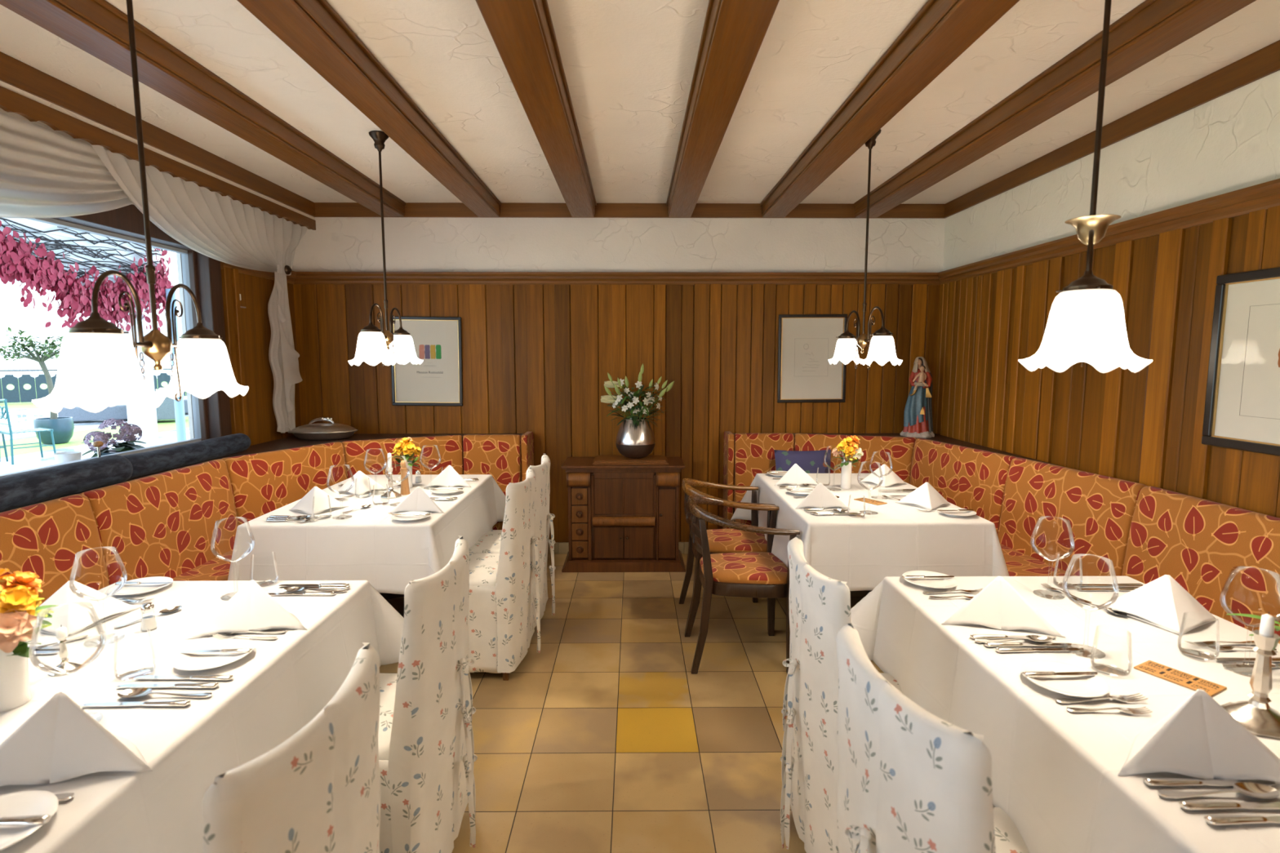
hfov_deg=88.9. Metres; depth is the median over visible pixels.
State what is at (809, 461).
cushion
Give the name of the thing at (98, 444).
window crank
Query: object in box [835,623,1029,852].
slipcovered chair
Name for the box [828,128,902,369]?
pendant lamp
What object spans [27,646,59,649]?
table knife
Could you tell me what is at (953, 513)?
plate
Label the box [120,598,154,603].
fork
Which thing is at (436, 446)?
bowl
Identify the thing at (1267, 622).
candle
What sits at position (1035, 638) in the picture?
spoon
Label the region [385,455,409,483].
bowl
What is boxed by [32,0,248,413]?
pendant lamp
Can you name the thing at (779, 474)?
plate
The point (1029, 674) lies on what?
butter knife
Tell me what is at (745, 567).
seat cushion
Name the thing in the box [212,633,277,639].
fork
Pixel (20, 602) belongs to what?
flower bouquet
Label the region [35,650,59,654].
table knife
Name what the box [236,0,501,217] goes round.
ceiling beam
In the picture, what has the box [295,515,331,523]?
fork
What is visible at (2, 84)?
trim
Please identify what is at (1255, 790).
spoon
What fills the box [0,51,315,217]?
trim
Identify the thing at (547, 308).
wall
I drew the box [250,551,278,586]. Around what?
tumbler
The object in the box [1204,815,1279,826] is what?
table knife
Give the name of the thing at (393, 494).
candlestick
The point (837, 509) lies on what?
spoon
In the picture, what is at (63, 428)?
potted tree
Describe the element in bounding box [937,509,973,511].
butter knife
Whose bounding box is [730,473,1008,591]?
tablecloth
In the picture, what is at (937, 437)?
trim
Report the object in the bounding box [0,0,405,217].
ceiling beam
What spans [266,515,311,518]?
spoon
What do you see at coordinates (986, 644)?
table knife
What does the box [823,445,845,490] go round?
wine glass
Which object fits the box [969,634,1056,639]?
table knife
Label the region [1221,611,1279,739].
candlestick
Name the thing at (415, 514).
butter knife
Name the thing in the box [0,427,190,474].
ground
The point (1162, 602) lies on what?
folded napkin
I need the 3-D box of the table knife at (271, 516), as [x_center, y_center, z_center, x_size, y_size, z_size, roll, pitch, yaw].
[-1.589,0.414,3.000,0.225,0.010,0.019,0,6,1]
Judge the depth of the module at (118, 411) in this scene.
14.72 m
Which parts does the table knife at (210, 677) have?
blade, handle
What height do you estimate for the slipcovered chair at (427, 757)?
0.934 m
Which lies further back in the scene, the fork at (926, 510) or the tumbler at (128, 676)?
the fork at (926, 510)
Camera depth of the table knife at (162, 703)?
1.38 m
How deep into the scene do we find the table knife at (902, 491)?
3.57 m
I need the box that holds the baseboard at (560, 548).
[547,542,688,554]
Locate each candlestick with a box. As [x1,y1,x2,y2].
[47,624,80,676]
[380,453,401,498]
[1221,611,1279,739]
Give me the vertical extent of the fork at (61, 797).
0.008 m
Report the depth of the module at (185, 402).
16.68 m
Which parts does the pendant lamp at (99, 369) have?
lamp shade, arm, rod, chain, chain, arm, lamp shade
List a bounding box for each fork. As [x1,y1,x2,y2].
[0,792,74,801]
[35,635,88,648]
[116,597,146,601]
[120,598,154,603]
[208,630,284,635]
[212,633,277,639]
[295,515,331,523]
[916,509,936,511]
[923,588,982,593]
[929,595,973,599]
[1040,582,1092,603]
[1055,693,1148,703]
[1066,706,1152,714]
[1184,640,1255,647]
[1204,644,1276,651]
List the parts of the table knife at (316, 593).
blade, handle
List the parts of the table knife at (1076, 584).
blade, handle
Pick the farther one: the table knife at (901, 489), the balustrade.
the balustrade
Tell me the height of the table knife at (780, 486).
0.010 m
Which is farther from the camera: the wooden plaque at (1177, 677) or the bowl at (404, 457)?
the bowl at (404, 457)
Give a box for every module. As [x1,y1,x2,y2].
[57,401,127,421]
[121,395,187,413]
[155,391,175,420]
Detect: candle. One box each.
[55,626,67,639]
[387,453,391,467]
[1259,613,1275,636]
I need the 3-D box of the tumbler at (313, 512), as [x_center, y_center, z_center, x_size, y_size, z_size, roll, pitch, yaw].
[-1.467,0.369,3.008,0.080,0.097,0.080,0,6,-1]
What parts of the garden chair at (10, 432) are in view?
backrest, leg, seat, leg, leg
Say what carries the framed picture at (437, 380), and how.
attached to the wall at (547, 308)
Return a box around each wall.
[0,107,301,445]
[292,217,945,542]
[933,70,1279,518]
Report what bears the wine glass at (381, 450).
on the tablecloth at (378, 548)
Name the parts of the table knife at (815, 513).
handle, blade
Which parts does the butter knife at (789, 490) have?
handle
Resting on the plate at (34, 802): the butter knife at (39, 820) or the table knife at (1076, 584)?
the butter knife at (39, 820)
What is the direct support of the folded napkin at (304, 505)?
on the tablecloth at (378, 548)
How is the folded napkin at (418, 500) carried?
on the tablecloth at (378, 548)
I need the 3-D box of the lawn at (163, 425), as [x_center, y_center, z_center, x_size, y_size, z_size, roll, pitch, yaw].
[-18.651,-0.213,16.401,53.000,0.058,57.000,0,6,-1]
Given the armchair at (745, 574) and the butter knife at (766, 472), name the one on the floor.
the armchair at (745, 574)
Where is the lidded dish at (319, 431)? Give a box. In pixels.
[289,417,357,439]
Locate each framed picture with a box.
[389,316,462,405]
[777,314,847,402]
[1201,266,1279,456]
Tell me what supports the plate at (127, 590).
on the tablecloth at (274, 691)
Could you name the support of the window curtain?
hanging from the wall at (247, 330)
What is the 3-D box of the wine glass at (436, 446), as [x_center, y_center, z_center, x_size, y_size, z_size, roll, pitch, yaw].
[-1.176,0.228,3.668,0.117,0.240,0.117,0,6,-1]
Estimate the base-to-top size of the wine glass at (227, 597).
0.240 m
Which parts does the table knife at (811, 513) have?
handle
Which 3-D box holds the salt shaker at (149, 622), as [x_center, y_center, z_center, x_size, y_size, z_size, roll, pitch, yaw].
[-1.336,0.515,1.773,0.038,0.073,0.038,0,6,-1]
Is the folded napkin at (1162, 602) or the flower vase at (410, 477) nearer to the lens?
the folded napkin at (1162, 602)
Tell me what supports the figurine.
on the trim at (937, 437)
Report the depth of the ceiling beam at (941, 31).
2.46 m
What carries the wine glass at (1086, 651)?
on the tablecloth at (1055, 769)
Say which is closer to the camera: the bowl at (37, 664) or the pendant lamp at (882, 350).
the bowl at (37, 664)
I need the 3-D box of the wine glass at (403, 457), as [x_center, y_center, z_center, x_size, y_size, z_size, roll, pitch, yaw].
[-1.210,0.271,3.262,0.117,0.240,0.117,0,6,-1]
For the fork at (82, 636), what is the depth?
1.70 m
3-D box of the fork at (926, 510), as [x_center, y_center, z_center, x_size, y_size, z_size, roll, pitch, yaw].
[1.424,0.400,3.129,0.196,0.008,0.026,0,6,-3]
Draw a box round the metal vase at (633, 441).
[615,417,655,458]
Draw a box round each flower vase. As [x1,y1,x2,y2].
[0,640,31,711]
[400,460,413,488]
[840,461,852,488]
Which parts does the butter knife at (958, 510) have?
handle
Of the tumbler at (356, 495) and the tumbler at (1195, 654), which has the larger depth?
the tumbler at (356, 495)
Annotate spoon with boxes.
[113,605,182,627]
[117,688,212,698]
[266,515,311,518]
[281,586,346,592]
[342,504,371,512]
[777,484,812,486]
[805,508,847,511]
[974,635,1053,643]
[1074,597,1127,615]
[1157,782,1279,799]
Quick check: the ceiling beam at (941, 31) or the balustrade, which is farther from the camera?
the balustrade
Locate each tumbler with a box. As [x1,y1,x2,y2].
[113,628,156,680]
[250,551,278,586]
[311,494,331,518]
[355,477,371,497]
[372,484,389,505]
[816,467,830,485]
[847,494,865,517]
[1053,553,1083,589]
[1090,625,1132,676]
[1177,612,1219,660]
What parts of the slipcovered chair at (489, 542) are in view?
seat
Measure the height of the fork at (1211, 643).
0.008 m
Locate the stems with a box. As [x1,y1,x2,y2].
[0,217,164,284]
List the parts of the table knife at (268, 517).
handle, blade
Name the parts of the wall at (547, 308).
cornice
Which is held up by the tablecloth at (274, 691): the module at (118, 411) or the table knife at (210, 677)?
the table knife at (210, 677)
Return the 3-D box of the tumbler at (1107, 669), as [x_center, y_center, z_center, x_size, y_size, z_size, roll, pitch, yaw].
[1.112,0.528,1.537,0.080,0.097,0.080,0,6,-1]
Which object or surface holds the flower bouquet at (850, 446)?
in the flower vase at (846, 473)
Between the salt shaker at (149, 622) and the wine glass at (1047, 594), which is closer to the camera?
the salt shaker at (149, 622)
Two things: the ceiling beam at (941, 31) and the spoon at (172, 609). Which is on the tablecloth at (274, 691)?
the spoon at (172, 609)
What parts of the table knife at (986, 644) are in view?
handle, blade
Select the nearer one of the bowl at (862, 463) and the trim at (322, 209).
the bowl at (862, 463)
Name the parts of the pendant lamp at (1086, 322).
lamp shade, lamp shade, arm, rod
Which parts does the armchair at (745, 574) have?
leg, leg, seat frame, arm rail, leg, leg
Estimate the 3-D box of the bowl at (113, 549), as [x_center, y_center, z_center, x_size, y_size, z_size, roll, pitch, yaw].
[-1.400,0.386,1.688,0.117,0.132,0.117,0,6,-1]
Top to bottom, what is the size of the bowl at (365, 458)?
0.132 m
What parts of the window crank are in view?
knob, rod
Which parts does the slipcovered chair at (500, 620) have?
seat, leg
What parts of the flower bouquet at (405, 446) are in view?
flower, flower, flower, flower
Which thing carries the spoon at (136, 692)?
on the tablecloth at (274, 691)
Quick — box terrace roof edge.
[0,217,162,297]
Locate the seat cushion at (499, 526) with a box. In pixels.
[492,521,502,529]
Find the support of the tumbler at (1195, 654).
on the tablecloth at (1055, 769)
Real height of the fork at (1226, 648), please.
0.008 m
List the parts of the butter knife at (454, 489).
handle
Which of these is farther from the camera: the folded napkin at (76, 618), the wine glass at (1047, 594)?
the wine glass at (1047, 594)
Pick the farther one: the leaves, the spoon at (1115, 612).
the leaves
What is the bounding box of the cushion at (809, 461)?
[773,449,831,473]
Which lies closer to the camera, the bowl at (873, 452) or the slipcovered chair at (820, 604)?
the slipcovered chair at (820, 604)
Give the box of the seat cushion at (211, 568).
[173,549,233,581]
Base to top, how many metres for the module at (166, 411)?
0.670 m
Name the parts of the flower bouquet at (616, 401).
flower, flower, flower, flower, flower, flower, flower, flower, flower, flower, flower, flower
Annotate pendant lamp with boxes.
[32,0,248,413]
[348,130,422,366]
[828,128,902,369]
[1018,0,1152,373]
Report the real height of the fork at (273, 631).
0.008 m
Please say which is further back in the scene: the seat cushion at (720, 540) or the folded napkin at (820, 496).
the seat cushion at (720, 540)
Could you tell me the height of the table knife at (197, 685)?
0.010 m
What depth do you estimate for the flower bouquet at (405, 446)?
3.65 m
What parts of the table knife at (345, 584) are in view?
blade, handle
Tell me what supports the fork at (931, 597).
on the tablecloth at (1055, 769)
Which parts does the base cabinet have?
knob, drawer, drawer, knob, drawer, knob, drawer, knob, door, panel, panel frame, bolection rail, lid panel, door, door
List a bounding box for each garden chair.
[0,399,56,464]
[0,430,8,461]
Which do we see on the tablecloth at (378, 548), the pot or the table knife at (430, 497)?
the table knife at (430, 497)
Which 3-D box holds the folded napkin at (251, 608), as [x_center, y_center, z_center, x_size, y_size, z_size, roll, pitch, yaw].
[-1.063,0.482,1.813,0.295,0.131,0.165,-1,6,-12]
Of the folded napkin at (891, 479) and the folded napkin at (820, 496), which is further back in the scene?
the folded napkin at (891, 479)
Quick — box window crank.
[93,440,103,457]
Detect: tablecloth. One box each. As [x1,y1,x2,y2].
[0,580,404,852]
[227,474,506,594]
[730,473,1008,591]
[850,576,1279,852]
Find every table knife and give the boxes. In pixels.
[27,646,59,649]
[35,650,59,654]
[79,699,190,706]
[115,682,218,688]
[133,675,233,680]
[266,517,317,519]
[266,519,316,521]
[268,591,334,595]
[269,515,317,517]
[278,582,349,586]
[278,586,349,589]
[430,497,457,498]
[431,498,453,500]
[463,479,479,480]
[779,486,814,488]
[780,485,815,487]
[804,508,849,511]
[810,511,857,514]
[813,512,862,515]
[878,489,914,492]
[879,488,915,490]
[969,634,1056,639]
[984,641,1071,647]
[995,647,1083,653]
[1072,583,1142,586]
[1076,586,1138,591]
[1142,777,1275,786]
[1178,800,1279,810]
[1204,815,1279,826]
[1215,657,1279,662]
[1222,663,1279,668]
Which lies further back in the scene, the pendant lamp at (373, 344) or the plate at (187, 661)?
the pendant lamp at (373, 344)
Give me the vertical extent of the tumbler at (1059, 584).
0.097 m
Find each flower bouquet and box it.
[0,568,59,657]
[391,436,422,471]
[600,363,674,426]
[831,435,863,467]
[1226,613,1279,639]
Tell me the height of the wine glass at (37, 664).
0.240 m
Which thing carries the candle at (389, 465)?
on the candlestick at (393, 494)
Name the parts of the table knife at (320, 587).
blade, handle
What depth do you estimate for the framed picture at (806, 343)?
4.84 m
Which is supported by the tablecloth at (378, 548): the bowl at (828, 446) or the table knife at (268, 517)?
the table knife at (268, 517)
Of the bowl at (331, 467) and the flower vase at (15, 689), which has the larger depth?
the bowl at (331, 467)
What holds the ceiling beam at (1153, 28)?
attached to the ceiling
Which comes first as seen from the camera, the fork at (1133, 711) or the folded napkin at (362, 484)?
the fork at (1133, 711)
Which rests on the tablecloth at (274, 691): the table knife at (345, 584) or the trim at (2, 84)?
the table knife at (345, 584)
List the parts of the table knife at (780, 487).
handle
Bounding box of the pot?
[53,451,81,464]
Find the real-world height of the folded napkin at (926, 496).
0.119 m
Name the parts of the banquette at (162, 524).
backrest panel, backrest panel, backrest panel, backrest panel, backrest panel, panel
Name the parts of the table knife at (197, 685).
blade, handle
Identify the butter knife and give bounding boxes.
[0,814,50,825]
[115,582,173,585]
[177,648,252,653]
[392,513,431,515]
[430,488,462,490]
[766,471,786,473]
[786,488,812,491]
[902,575,954,578]
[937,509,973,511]
[1022,671,1097,677]
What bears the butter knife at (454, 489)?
on the plate at (438, 491)
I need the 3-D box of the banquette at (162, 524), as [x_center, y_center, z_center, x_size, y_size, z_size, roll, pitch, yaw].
[-1.893,0.802,2.125,1.355,0.950,5.939,1,6,10]
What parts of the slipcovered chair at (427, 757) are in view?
seat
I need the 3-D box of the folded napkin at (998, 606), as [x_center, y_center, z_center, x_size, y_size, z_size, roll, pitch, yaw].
[1.002,0.478,1.837,0.300,0.133,0.168,2,6,17]
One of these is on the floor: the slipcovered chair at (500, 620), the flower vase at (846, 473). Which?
the slipcovered chair at (500, 620)
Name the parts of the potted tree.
pot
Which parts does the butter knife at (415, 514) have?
handle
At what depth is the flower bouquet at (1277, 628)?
1.46 m
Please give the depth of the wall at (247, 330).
4.22 m
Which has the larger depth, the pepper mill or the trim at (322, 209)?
the trim at (322, 209)
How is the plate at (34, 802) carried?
on the tablecloth at (274, 691)
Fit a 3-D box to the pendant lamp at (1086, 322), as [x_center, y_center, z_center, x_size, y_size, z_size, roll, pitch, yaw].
[1.085,-0.677,1.546,0.244,1.084,0.644,4,7,34]
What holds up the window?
in the wall at (247, 330)
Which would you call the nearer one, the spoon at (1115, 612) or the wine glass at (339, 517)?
the spoon at (1115, 612)
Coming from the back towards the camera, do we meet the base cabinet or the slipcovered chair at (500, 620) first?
the base cabinet
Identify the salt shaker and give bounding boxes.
[140,602,157,631]
[415,470,422,483]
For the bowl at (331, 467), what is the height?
0.132 m
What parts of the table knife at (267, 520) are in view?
handle, blade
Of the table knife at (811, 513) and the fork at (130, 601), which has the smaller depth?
the fork at (130, 601)
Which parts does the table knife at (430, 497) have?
handle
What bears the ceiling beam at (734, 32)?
attached to the ceiling
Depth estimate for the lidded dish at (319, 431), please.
4.47 m
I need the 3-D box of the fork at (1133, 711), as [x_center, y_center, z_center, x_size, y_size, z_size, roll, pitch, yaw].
[0.976,0.590,1.361,0.166,0.008,0.023,0,6,2]
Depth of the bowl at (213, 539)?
2.02 m
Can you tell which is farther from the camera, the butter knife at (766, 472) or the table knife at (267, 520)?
the butter knife at (766, 472)
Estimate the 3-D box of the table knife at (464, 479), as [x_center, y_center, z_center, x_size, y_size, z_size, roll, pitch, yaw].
[-1.073,0.319,3.889,0.225,0.010,0.019,0,6,1]
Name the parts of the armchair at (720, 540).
leg, leg, seat frame, arm rail, leg, leg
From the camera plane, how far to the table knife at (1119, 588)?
2.06 m
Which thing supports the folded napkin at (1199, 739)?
on the tablecloth at (1055, 769)
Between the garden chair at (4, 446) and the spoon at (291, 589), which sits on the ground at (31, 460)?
the garden chair at (4, 446)
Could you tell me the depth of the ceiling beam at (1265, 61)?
2.89 m
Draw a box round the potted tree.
[0,326,74,444]
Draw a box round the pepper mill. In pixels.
[400,460,409,494]
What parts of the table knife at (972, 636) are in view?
handle, blade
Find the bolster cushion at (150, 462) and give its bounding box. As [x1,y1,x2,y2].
[121,433,250,479]
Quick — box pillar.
[119,291,159,447]
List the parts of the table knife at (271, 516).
handle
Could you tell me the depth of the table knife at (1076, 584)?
2.10 m
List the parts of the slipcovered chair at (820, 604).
seat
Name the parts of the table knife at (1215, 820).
blade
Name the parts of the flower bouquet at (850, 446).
flower, flower, flower, flower, flower, flower, flower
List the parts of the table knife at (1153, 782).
handle, blade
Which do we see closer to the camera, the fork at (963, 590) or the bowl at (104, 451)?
the fork at (963, 590)
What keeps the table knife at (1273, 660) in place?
on the tablecloth at (1055, 769)
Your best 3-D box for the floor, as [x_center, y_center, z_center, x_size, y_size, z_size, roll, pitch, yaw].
[-0.208,1.462,1.000,5.400,0.120,8.480,0,6,-1]
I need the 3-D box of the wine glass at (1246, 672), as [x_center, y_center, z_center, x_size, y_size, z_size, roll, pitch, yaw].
[1.435,0.457,1.533,0.117,0.240,0.117,0,6,-1]
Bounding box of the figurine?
[900,356,934,438]
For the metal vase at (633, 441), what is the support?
on the base cabinet
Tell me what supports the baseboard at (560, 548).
attached to the wall at (547, 308)
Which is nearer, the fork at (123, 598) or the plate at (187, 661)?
the plate at (187, 661)
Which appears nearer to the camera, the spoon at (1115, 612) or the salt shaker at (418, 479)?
the spoon at (1115, 612)
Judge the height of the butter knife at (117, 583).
0.010 m
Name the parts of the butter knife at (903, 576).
handle, blade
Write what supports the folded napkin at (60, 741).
on the tablecloth at (274, 691)
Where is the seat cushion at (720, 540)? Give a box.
[706,528,767,553]
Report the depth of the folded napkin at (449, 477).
3.71 m
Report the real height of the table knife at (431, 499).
0.010 m
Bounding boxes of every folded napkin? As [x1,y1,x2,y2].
[0,691,153,786]
[32,580,140,637]
[185,580,307,639]
[288,486,348,515]
[336,471,385,495]
[387,486,444,513]
[424,465,471,487]
[773,463,817,485]
[795,482,847,508]
[860,464,906,487]
[895,482,951,509]
[941,576,1065,637]
[1095,574,1218,634]
[1117,688,1279,784]
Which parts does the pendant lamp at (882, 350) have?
lamp shade, arm, rod, arm, lamp shade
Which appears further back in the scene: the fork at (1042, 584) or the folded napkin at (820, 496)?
the folded napkin at (820, 496)
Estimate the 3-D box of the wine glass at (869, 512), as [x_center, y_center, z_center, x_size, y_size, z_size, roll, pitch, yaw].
[1.087,0.290,3.089,0.117,0.240,0.117,0,6,-1]
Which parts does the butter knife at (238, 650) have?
blade, handle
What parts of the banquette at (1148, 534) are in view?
panel, backrest panel, backrest panel, backrest panel, backrest panel, backrest panel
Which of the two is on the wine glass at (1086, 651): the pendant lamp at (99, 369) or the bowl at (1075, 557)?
the bowl at (1075, 557)
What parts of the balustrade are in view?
rail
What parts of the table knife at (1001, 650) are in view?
handle, blade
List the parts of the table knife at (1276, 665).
blade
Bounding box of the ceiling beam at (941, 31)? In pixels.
[760,0,1019,217]
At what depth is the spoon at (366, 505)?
3.18 m
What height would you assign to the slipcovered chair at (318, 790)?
0.934 m
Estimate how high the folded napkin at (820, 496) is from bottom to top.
0.119 m
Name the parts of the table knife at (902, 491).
handle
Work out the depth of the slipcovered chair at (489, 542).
3.58 m
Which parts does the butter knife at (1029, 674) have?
handle, blade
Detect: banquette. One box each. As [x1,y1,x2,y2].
[0,431,533,606]
[722,431,1279,644]
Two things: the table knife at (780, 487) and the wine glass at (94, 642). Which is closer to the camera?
the wine glass at (94, 642)
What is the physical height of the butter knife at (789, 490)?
0.010 m
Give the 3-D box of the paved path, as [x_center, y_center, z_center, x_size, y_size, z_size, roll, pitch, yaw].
[-15.029,-0.005,14.093,7.200,0.022,9.300,0,6,-1]
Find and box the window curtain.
[0,111,307,433]
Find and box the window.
[0,204,231,477]
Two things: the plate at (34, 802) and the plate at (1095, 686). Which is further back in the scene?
the plate at (1095, 686)
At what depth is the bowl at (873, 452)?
3.43 m
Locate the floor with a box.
[379,553,883,852]
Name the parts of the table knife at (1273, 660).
blade, handle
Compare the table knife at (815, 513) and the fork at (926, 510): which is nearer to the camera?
the table knife at (815, 513)
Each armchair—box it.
[678,478,778,631]
[684,495,799,674]
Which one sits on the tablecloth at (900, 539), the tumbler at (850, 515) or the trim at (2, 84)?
the tumbler at (850, 515)
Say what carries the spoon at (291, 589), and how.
on the tablecloth at (274, 691)
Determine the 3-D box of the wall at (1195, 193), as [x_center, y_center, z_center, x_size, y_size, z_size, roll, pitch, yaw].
[2.311,0.110,0.849,0.212,2.600,8.138,0,6,-1]
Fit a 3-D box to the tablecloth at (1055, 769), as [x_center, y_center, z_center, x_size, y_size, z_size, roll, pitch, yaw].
[1.190,0.775,1.628,1.091,0.412,1.588,0,6,-1]
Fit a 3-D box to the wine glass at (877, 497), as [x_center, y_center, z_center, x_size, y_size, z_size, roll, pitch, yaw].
[1.257,0.255,3.413,0.117,0.240,0.117,0,6,-1]
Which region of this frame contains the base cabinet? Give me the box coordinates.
[561,455,685,572]
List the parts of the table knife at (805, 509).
handle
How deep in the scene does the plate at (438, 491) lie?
3.55 m
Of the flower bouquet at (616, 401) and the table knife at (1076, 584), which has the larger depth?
the flower bouquet at (616, 401)
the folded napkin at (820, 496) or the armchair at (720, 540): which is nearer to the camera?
the folded napkin at (820, 496)
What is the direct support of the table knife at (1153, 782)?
on the tablecloth at (1055, 769)
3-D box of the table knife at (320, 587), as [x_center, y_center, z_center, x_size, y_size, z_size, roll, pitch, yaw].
[-1.038,0.513,2.080,0.225,0.010,0.019,0,6,1]
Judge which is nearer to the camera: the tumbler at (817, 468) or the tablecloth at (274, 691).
the tablecloth at (274, 691)
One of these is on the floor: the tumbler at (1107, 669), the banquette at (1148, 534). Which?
the banquette at (1148, 534)
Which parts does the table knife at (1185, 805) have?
handle, blade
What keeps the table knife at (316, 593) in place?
on the tablecloth at (274, 691)
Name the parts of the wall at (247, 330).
cornice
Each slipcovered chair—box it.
[202,642,380,852]
[377,535,477,852]
[467,466,541,680]
[469,453,555,628]
[780,536,995,852]
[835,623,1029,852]
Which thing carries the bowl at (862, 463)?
on the wine glass at (869, 512)
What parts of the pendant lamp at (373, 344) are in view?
lamp shade, arm, rod, arm, lamp shade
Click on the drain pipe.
(180, 415)
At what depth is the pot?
3.20 m
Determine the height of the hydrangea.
0.240 m
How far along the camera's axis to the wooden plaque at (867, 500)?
3.32 m
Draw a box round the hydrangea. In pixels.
[81,417,146,457]
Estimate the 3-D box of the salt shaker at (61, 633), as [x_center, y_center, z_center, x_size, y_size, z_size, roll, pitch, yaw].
[-1.359,0.521,1.537,0.057,0.113,0.057,-3,7,-23]
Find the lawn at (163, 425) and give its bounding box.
[0,378,189,457]
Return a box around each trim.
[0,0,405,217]
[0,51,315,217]
[0,80,314,219]
[0,85,315,230]
[47,433,524,501]
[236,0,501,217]
[314,202,944,218]
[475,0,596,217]
[733,433,1066,467]
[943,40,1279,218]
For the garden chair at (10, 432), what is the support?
on the ground at (31, 460)
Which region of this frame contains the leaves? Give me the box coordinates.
[0,220,173,331]
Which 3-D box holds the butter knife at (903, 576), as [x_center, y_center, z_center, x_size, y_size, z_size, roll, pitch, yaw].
[0.948,0.494,2.144,0.175,0.010,0.019,0,6,-2]
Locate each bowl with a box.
[28,601,106,674]
[69,546,127,600]
[95,448,135,455]
[210,516,255,562]
[326,464,354,494]
[363,448,386,474]
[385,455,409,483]
[419,444,440,469]
[823,445,845,470]
[857,461,883,490]
[868,451,892,477]
[1030,515,1075,561]
[1062,553,1119,610]
[1219,566,1279,626]
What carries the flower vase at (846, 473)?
on the tablecloth at (900, 539)
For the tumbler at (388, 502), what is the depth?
3.28 m
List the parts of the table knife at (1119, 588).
blade, handle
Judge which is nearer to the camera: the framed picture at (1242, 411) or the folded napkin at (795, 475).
the framed picture at (1242, 411)
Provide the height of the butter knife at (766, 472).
0.010 m
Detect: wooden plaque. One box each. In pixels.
[853,497,887,505]
[1133,660,1226,696]
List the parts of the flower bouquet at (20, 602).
flower, flower, flower, flower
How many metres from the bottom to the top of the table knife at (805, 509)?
0.010 m
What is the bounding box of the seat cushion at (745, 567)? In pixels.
[699,551,787,584]
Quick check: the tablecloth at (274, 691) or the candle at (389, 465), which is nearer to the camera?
the tablecloth at (274, 691)
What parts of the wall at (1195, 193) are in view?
cornice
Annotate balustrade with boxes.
[0,368,186,403]
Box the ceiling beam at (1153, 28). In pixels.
[853,0,1256,217]
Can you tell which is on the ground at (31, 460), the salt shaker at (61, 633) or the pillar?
the pillar
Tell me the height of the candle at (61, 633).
0.024 m
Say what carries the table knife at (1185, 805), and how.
on the tablecloth at (1055, 769)
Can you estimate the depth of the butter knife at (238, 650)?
1.60 m
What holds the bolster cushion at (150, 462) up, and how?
on the trim at (292, 442)
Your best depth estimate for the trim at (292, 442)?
4.41 m
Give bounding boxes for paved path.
[0,408,188,441]
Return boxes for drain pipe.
[165,288,186,441]
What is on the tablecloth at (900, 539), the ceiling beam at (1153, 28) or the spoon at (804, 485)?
the spoon at (804, 485)
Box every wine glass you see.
[28,601,106,722]
[69,546,127,647]
[210,516,255,600]
[326,464,354,519]
[363,448,386,495]
[385,455,409,506]
[419,444,440,489]
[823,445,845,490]
[857,461,883,515]
[868,451,892,499]
[1030,515,1075,599]
[1062,553,1119,658]
[1219,566,1279,677]
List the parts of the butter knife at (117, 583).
handle, blade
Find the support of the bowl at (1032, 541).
on the wine glass at (1047, 594)
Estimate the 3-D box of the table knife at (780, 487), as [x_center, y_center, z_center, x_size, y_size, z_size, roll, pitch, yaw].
[0.896,0.343,3.664,0.225,0.010,0.019,0,6,1]
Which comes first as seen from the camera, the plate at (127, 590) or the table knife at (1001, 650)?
the table knife at (1001, 650)
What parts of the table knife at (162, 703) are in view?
blade, handle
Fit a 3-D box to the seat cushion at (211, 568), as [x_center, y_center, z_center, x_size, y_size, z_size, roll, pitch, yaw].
[-1.981,0.764,3.143,0.434,0.149,0.878,0,6,-1]
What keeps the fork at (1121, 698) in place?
on the tablecloth at (1055, 769)
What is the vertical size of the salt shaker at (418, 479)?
0.073 m
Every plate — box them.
[0,790,57,850]
[106,576,173,595]
[171,639,253,671]
[391,511,430,521]
[430,486,462,494]
[767,471,787,476]
[787,487,813,495]
[902,570,959,588]
[936,506,976,517]
[1021,660,1110,697]
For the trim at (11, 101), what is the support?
attached to the wall at (247, 330)
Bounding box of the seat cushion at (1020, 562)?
[1000,543,1077,576]
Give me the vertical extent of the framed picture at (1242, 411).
0.650 m
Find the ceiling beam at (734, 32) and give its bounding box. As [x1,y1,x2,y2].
[666,0,779,217]
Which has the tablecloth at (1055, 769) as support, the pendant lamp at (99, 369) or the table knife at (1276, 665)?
the table knife at (1276, 665)
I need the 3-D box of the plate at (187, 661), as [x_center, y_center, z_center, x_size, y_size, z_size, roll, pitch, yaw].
[-1.041,0.563,1.595,0.169,0.017,0.169,0,6,-1]
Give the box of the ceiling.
[0,0,1279,204]
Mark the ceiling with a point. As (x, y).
(628, 65)
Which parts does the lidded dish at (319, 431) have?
lid handle, lid, dish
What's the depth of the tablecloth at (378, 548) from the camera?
2.87 m
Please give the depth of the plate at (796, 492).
3.54 m
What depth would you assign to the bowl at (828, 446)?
3.65 m
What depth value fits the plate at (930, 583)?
2.13 m

